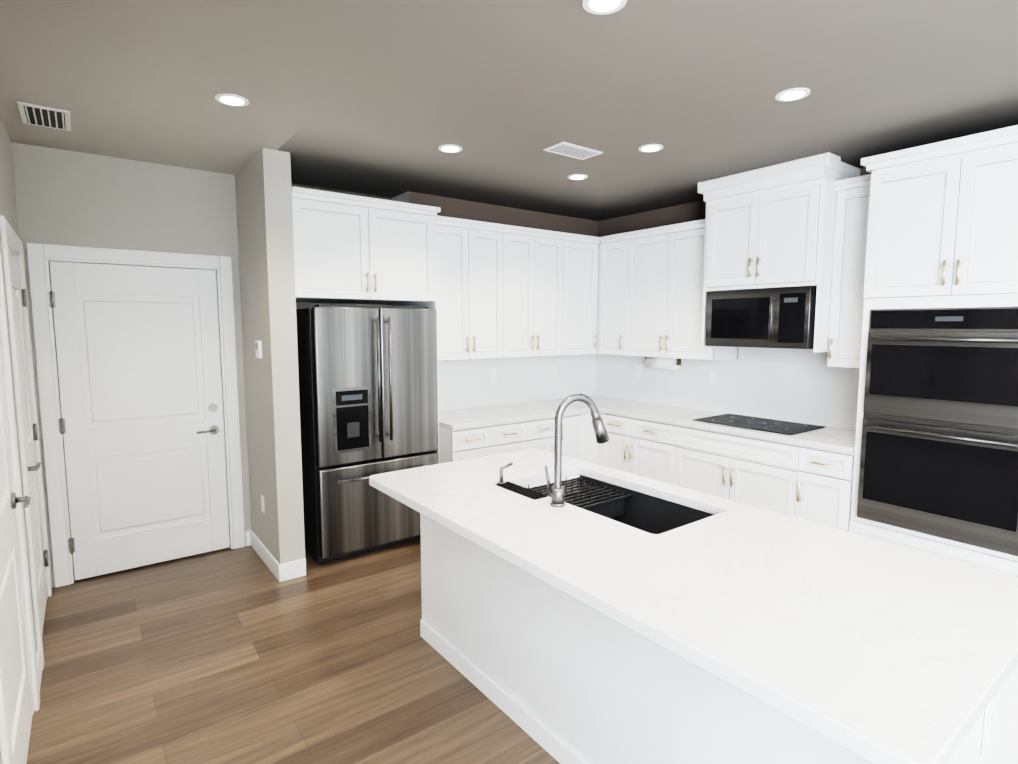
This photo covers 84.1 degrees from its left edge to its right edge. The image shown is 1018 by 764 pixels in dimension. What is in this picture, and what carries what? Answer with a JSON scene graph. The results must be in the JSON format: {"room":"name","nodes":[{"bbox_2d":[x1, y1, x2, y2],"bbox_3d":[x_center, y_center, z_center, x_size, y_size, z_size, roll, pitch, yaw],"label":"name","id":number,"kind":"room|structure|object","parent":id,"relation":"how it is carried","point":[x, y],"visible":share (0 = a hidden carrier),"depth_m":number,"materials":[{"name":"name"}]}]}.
{"room":"kitchen","nodes":[
{"label":"kitchen","id":0,"kind":"room"},
{"bbox_2d":[27,538,559,763],"bbox_3d":[1.272,1.520,1.806,5.130,0.100,8.400,-4,7,-37],"label":"floor","id":1,"kind":"structure","parent":0,"point":[241,655],"depth_m":2.67,"materials":[{"name":"brown wood"}]},
{"bbox_2d":[296,304,438,563],"bbox_3d":[-1.095,0.331,4.251,0.910,1.780,0.804,-4,7,-37],"label":"fridge","id":2,"kind":"object","parent":1,"relation":"on","point":[368,391],"visible":0.88,"depth_m":3.91,"materials":[{"name":"silver metal"}]},
{"bbox_2d":[439,419,533,463],"bbox_3d":[-0.301,0.743,4.670,0.768,0.875,0.627,-4,7,-37],"label":"base cabinet","id":3,"kind":"object","parent":1,"relation":"on","point":[455,443],"depth_m":4.33,"materials":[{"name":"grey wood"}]},
{"bbox_2d":[439,395,641,426],"bbox_3d":[0.249,0.248,5.031,2.135,0.040,0.637,-4,7,-37],"label":"countertop","id":4,"kind":"structure","parent":3,"relation":"on","point":[505,412],"depth_m":4.80,"materials":[{"name":"white stone"}]},
{"bbox_2d":[534,411,585,460],"bbox_3d":[0.187,0.707,5.036,0.689,0.875,0.627,-4,7,-37],"label":"base cabinet","id":5,"kind":"object","parent":1,"relation":"on","point":[573,426],"depth_m":4.87,"materials":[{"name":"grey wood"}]},
{"bbox_2d":[586,411,601,463],"bbox_3d":[0.514,0.682,5.282,0.249,0.875,0.627,-4,7,-37],"label":"base cabinet","id":6,"kind":"object","parent":1,"relation":"on","point":[591,443],"depth_m":5.06,"materials":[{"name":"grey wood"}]},
{"bbox_2d":[598,411,621,470],"bbox_3d":[1.193,0.703,5.078,0.627,0.875,0.379,-4,7,-37],"label":"base cabinet","id":7,"kind":"object","parent":1,"relation":"on","point":[610,452],"depth_m":4.93,"materials":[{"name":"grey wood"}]},
{"bbox_2d":[622,415,665,482],"bbox_3d":[1.410,0.731,4.792,0.627,0.875,0.578,-4,7,-37],"label":"base cabinet","id":8,"kind":"object","parent":1,"relation":"on","point":[643,440],"depth_m":4.65,"materials":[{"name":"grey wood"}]},
{"bbox_2d":[408,506,1017,763],"bbox_3d":[0.439,0.984,2.228,0.819,0.884,2.284,-4,7,-37],"label":"kitchen island","id":9,"kind":"object","parent":1,"relation":"on","point":[576,611],"depth_m":1.99,"materials":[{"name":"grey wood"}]},
{"bbox_2d":[369,448,1017,763],"bbox_3d":[0.417,0.529,2.128,1.050,0.040,2.260,-4,7,-37],"label":"island countertop","id":10,"kind":"structure","parent":9,"relation":"on","point":[882,651],"depth_m":1.51,"materials":[{"name":"white stone"}]},
{"bbox_2d":[497,462,512,483],"bbox_3d":[-0.018,0.416,2.580,0.081,0.091,0.040,-4,7,-37],"label":"soap dispenser","id":11,"kind":"object","parent":10,"relation":"on","point":[501,481],"depth_m":2.56,"materials":[{"name":"silver metal"}]},
{"bbox_2d":[493,410,608,505],"bbox_3d":[0.180,0.291,2.431,0.265,0.371,0.456,-4,7,-37],"label":"faucet","id":12,"kind":"object","parent":10,"relation":"on","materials":[{"name":"silver metal"}]},
{"bbox_2d":[521,474,712,529],"bbox_3d":[0.429,0.627,2.430,0.470,0.241,0.870,-4,7,-37],"label":"sink","id":13,"kind":"object","parent":10,"relation":"in","point":[651,511],"depth_m":2.57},
{"bbox_2d":[666,423,785,513],"bbox_3d":[1.832,0.787,4.236,0.627,0.875,1.058,-4,7,-37],"label":"base cabinet","id":14,"kind":"object","parent":1,"relation":"on","point":[745,469],"depth_m":4.04,"materials":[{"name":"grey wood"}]},
{"bbox_2d":[598,403,855,450],"bbox_3d":[1.671,0.311,4.395,0.637,0.040,2.098,-4,7,-37],"label":"countertop","id":15,"kind":"structure","parent":14,"relation":"on","point":[840,438],"depth_m":4.13,"materials":[{"name":"white stone"}]},
{"bbox_2d":[698,411,821,434],"bbox_3d":[1.841,0.307,4.195,0.500,0.009,0.760,-4,7,-37],"label":"cooktop","id":16,"kind":"object","parent":15,"relation":"in","point":[755,422],"depth_m":4.16,"materials":[{"name":"black glass"}]},
{"bbox_2d":[782,443,854,531],"bbox_3d":[2.194,0.835,3.760,0.627,0.875,0.378,-4,7,-37],"label":"base cabinet","id":17,"kind":"object","parent":1,"relation":"on","point":[819,480],"depth_m":3.55,"materials":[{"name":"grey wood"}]},
{"bbox_2d":[849,125,1017,576],"bbox_3d":[2.528,0.033,3.163,0.713,2.590,0.918,-4,7,-37],"label":"tall cabinet","id":18,"kind":"object","parent":1,"relation":"on","point":[935,471],"visible":0.79,"depth_m":2.98,"materials":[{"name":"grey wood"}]},
{"bbox_2d":[857,306,1017,555],"bbox_3d":[2.505,0.211,3.164,0.656,1.235,0.758,-4,7,-37],"label":"wall oven","id":19,"kind":"object","parent":18,"relation":"in","point":[937,459],"depth_m":2.99,"materials":[{"name":"black"}]},
{"bbox_2d":[0,115,871,763],"bbox_3d":[1.302,-0.018,1.612,4.770,3.000,8.140,-4,7,-37],"label":"wall","id":20,"kind":"structure","parent":0,"point":[242,217],"depth_m":3.63,"materials":[{"name":"paint"}]},
{"bbox_2d":[0,354,32,763],"bbox_3d":[-1.758,0.430,1.963,0.098,2.022,0.834,-4,7,-37],"label":"door","id":21,"kind":"structure","parent":20,"relation":"in","point":[14,643],"depth_m":2.11,"materials":[{"name":"white wood"}]},
{"bbox_2d":[0,250,39,763],"bbox_3d":[-1.800,0.389,1.935,0.118,2.125,1.010,-4,7,-37],"label":"door frame","id":22,"kind":"structure","parent":20,"relation":"attached to","point":[6,746],"depth_m":2.30,"materials":[{"name":"white wood"}]},
{"bbox_2d":[0,215,51,669],"bbox_3d":[-2.577,0.287,2.957,0.118,2.125,1.005,-4,7,-37],"label":"door frame","id":23,"kind":"structure","parent":20,"relation":"attached to","point":[11,240],"depth_m":2.66,"materials":[{"name":"white wood"}]},
{"bbox_2d":[8,247,48,633],"bbox_3d":[-2.543,0.327,2.996,0.098,2.022,0.829,-4,7,-37],"label":"door","id":24,"kind":"structure","parent":20,"relation":"in","point":[30,429],"depth_m":3.12,"materials":[{"name":"white wood"}]},
{"bbox_2d":[36,649,41,691],"bbox_3d":[-2.152,1.335,2.575,0.013,0.115,0.270,-4,7,-37],"label":"baseboard","id":25,"kind":"structure","parent":20,"relation":"attached to","point":[38,654],"depth_m":2.61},
{"bbox_2d":[26,243,244,587],"bbox_3d":[-2.444,0.198,3.815,1.110,2.130,0.118,-4,7,-37],"label":"door frame","id":26,"kind":"structure","parent":20,"relation":"attached to","point":[40,257],"depth_m":3.55,"materials":[{"name":"white wood"}]},
{"bbox_2d":[48,261,229,580],"bbox_3d":[-2.422,0.245,3.776,0.928,2.016,0.098,-4,7,-37],"label":"hall door","id":27,"kind":"structure","parent":20,"relation":"in","point":[141,424],"depth_m":3.76,"materials":[{"name":"white wood"}]},
{"bbox_2d":[255,340,261,357],"bbox_3d":[-1.639,-0.214,3.692,0.023,0.115,0.090,-4,7,-37],"label":"thermostat","id":28,"kind":"object","parent":20,"relation":"attached to","point":[258,346],"visible":1,"depth_m":3.66,"materials":[{"name":"white plastic"}]},
{"bbox_2d":[261,495,264,512],"bbox_3d":[-1.699,0.842,3.890,0.007,0.115,0.070,-4,7,-37],"label":"electrical outlet","id":29,"kind":"object","parent":20,"relation":"attached to","point":[262,505],"visible":1,"depth_m":3.88,"materials":[{"name":"white plastic"}]},
{"bbox_2d":[247,530,283,581],"bbox_3d":[-1.707,1.199,3.931,0.023,0.115,0.783,-4,7,-37],"label":"baseboard","id":30,"kind":"structure","parent":20,"relation":"attached to","point":[277,569],"depth_m":3.87,"materials":[{"name":"white wood"}]},
{"bbox_2d":[292,192,439,305],"bbox_3d":[-1.176,-0.919,4.147,1.020,0.647,0.737,-4,7,-37],"label":"upper cabinet","id":31,"kind":"object","parent":20,"relation":"attached to","point":[347,250],"depth_m":3.83,"materials":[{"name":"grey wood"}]},
{"bbox_2d":[408,220,511,363],"bbox_3d":[-0.399,-0.720,4.625,0.732,1.057,0.347,-4,7,-37],"label":"upper cabinet","id":32,"kind":"object","parent":20,"relation":"attached to","point":[474,261],"depth_m":4.49,"materials":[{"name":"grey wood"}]},
{"bbox_2d":[512,228,555,357],"bbox_3d":[0.111,-0.759,5.009,0.783,1.057,0.347,-4,7,-37],"label":"upper cabinet","id":33,"kind":"object","parent":20,"relation":"attached to","point":[533,253],"depth_m":4.87,"materials":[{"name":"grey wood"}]},
{"bbox_2d":[556,232,599,355],"bbox_3d":[0.562,-0.788,5.302,0.528,1.057,0.421,-4,7,-37],"label":"upper cabinet","id":34,"kind":"object","parent":20,"relation":"attached to","point":[577,257],"depth_m":5.18,"materials":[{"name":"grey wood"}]},
{"bbox_2d":[596,232,631,355],"bbox_3d":[1.065,-0.785,5.270,0.421,1.057,0.423,-4,7,-37],"label":"upper cabinet","id":35,"kind":"object","parent":20,"relation":"attached to","point":[614,302],"depth_m":5.18,"materials":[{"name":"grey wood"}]},
{"bbox_2d":[438,347,859,430],"bbox_3d":[0.881,-0.030,4.162,2.135,0.685,2.735,-4,7,-37],"label":"backsplash","id":36,"kind":"structure","parent":20,"relation":"attached to","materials":[{"name":"tile"}]},
{"bbox_2d":[628,224,736,359],"bbox_3d":[1.438,-0.742,4.839,0.347,1.057,0.953,-4,7,-37],"label":"upper cabinet","id":37,"kind":"object","parent":20,"relation":"attached to","point":[668,301],"depth_m":4.70,"materials":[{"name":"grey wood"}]},
{"bbox_2d":[645,357,680,369],"bbox_3d":[1.364,-0.172,5.006,0.110,0.110,0.360,-4,7,-37],"label":"paper towel","id":38,"kind":"object","parent":37,"relation":"hanging from","point":[651,362],"depth_m":4.95,"materials":[{"name":"white paper"}]},
{"bbox_2d":[700,284,827,351],"bbox_3d":[1.874,-0.457,4.062,0.424,0.405,0.760,-4,7,-37],"label":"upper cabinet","id":39,"kind":"object","parent":20,"relation":"attached to","point":[790,316],"depth_m":3.86,"materials":[{"name":"grey metal"}]},
{"bbox_2d":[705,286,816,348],"bbox_3d":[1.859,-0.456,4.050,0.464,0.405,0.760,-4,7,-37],"label":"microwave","id":40,"kind":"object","parent":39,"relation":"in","point":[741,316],"depth_m":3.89,"materials":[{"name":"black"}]},
{"bbox_2d":[700,164,863,291],"bbox_3d":[1.913,-1.025,4.035,0.521,0.720,0.850,-4,7,-37],"label":"upper cabinet","id":41,"kind":"object","parent":20,"relation":"attached to","point":[772,256],"depth_m":3.80,"materials":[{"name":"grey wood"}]},
{"bbox_2d":[824,176,870,368],"bbox_3d":[2.329,-0.674,3.661,0.347,1.157,0.297,-4,7,-37],"label":"upper cabinet","id":42,"kind":"object","parent":20,"relation":"attached to","point":[843,324],"depth_m":3.60,"materials":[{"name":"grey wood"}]},
{"bbox_2d":[0,0,1017,220],"bbox_3d":[1.302,-1.411,1.472,4.770,0.400,8.140,-4,7,-37],"label":"ceiling","id":43,"kind":"structure","parent":0,"point":[384,98],"depth_m":2.51,"materials":[{"name":"paint"}]},
{"bbox_2d":[17,102,70,130],"bbox_3d":[-2.357,-1.345,2.869,0.200,0.010,0.340,-4,7,-37],"label":"ceiling vent","id":44,"kind":"object","parent":43,"relation":"in","point":[42,116],"visible":1,"depth_m":2.85,"materials":[{"name":"grey metal"}]},
{"bbox_2d":[215,93,248,106],"bbox_3d":[-1.302,-1.324,2.652,0.144,0.007,0.144,-4,7,-37],"label":"recessed light","id":45,"kind":"object","parent":43,"relation":"in","point":[231,99],"visible":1,"depth_m":2.64,"materials":[{"name":"white plastic"}]},
{"bbox_2d":[438,144,462,152],"bbox_3d":[-0.351,-1.397,3.380,0.144,0.007,0.144,-4,7,-37],"label":"recessed light","id":46,"kind":"object","parent":43,"relation":"in","point":[449,148],"visible":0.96,"depth_m":3.36,"materials":[{"name":"white plastic"}]},
{"bbox_2d":[543,142,602,159],"bbox_3d":[0.391,-1.400,3.427,0.330,0.010,0.180,-4,7,-37],"label":"ceiling vent","id":47,"kind":"object","parent":43,"relation":"in","point":[572,150],"visible":1,"depth_m":3.41,"materials":[{"name":"grey metal"}]},
{"bbox_2d":[567,174,587,179],"bbox_3d":[0.489,-1.462,4.024,0.144,0.007,0.144,-4,7,-37],"label":"recessed light","id":48,"kind":"object","parent":43,"relation":"in","point":[577,176],"visible":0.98,"depth_m":4.00,"materials":[{"name":"white plastic"}]},
{"bbox_2d":[582,0,626,14],"bbox_3d":[0.313,-1.244,1.846,0.144,0.007,0.144,-4,7,-37],"label":"recessed light","id":49,"kind":"object","parent":43,"relation":"in","point":[600,7],"visible":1,"depth_m":1.87,"materials":[{"name":"white plastic"}]},
{"bbox_2d":[639,144,662,151],"bbox_3d":[0.847,-1.396,3.370,0.144,0.007,0.144,-4,7,-37],"label":"recessed light","id":50,"kind":"object","parent":43,"relation":"in","point":[651,147],"visible":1,"depth_m":3.36,"materials":[{"name":"white plastic"}]},
{"bbox_2d":[775,88,809,101],"bbox_3d":[1.302,-1.318,2.590,0.144,0.007,0.144,-4,7,-37],"label":"recessed light","id":51,"kind":"object","parent":43,"relation":"in","point":[792,94],"visible":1,"depth_m":2.58,"materials":[{"name":"white plastic"}]}
]}

